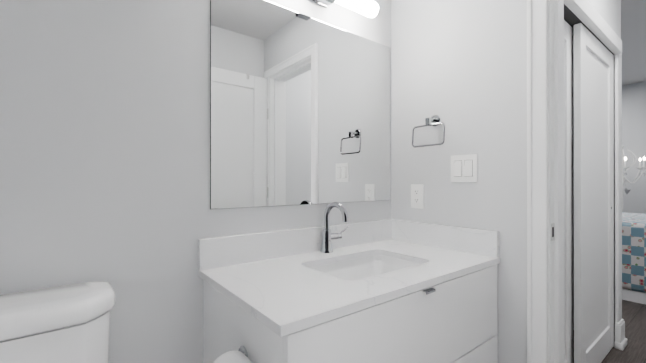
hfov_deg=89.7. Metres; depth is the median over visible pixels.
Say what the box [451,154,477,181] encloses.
switch plate
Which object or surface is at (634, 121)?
wall
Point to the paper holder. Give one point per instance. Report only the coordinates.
(242, 349)
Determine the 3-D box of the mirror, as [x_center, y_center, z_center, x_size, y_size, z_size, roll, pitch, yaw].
[-0.021,-0.294,1.375,0.909,0.777,0.006,0,0,-38]
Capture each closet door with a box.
[564,20,572,362]
[574,23,613,362]
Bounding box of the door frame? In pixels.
[527,0,563,362]
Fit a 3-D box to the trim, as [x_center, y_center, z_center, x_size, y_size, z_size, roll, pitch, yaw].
[1.440,0.091,1.840,1.733,2.140,0.146,0,0,-38]
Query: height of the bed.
1.150 m
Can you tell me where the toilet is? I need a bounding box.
[0,281,114,362]
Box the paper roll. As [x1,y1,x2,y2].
[214,351,252,362]
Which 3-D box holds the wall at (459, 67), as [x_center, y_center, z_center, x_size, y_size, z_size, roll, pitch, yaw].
[0.836,-0.140,1.158,0.140,2.600,1.400,0,0,-38]
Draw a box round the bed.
[622,212,645,304]
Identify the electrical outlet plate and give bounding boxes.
[411,184,423,208]
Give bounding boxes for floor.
[573,300,645,362]
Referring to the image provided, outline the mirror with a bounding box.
[210,0,389,208]
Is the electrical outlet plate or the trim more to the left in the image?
the electrical outlet plate
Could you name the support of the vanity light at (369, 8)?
attached to the wall at (105, 140)
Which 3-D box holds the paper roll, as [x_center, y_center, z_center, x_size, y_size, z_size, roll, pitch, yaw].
[-0.196,0.457,0.735,0.104,0.104,0.100,0,0,-38]
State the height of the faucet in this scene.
0.209 m
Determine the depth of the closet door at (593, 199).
1.99 m
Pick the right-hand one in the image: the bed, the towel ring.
the bed
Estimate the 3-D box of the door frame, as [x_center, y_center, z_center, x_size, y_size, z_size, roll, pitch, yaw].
[1.017,0.120,0.919,0.180,2.080,0.729,0,0,-38]
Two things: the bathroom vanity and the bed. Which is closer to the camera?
the bathroom vanity
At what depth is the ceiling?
3.31 m
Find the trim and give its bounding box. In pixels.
[564,0,626,350]
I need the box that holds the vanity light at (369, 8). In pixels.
[308,0,378,17]
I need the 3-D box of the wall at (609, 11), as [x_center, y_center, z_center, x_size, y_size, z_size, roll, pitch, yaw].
[1.299,-0.139,2.114,1.765,2.600,0.660,0,0,-38]
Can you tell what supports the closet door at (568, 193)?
in the wall at (609, 11)
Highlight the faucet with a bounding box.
[320,202,348,252]
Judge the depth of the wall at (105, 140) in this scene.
0.94 m
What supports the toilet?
on the floor
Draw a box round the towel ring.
[412,115,444,147]
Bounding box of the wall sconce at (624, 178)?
[622,145,645,211]
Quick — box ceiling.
[621,0,645,84]
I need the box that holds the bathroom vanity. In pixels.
[198,219,499,362]
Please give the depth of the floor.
2.42 m
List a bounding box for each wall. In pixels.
[0,0,390,362]
[391,0,526,362]
[573,0,620,346]
[622,81,645,213]
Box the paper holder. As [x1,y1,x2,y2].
[238,346,247,357]

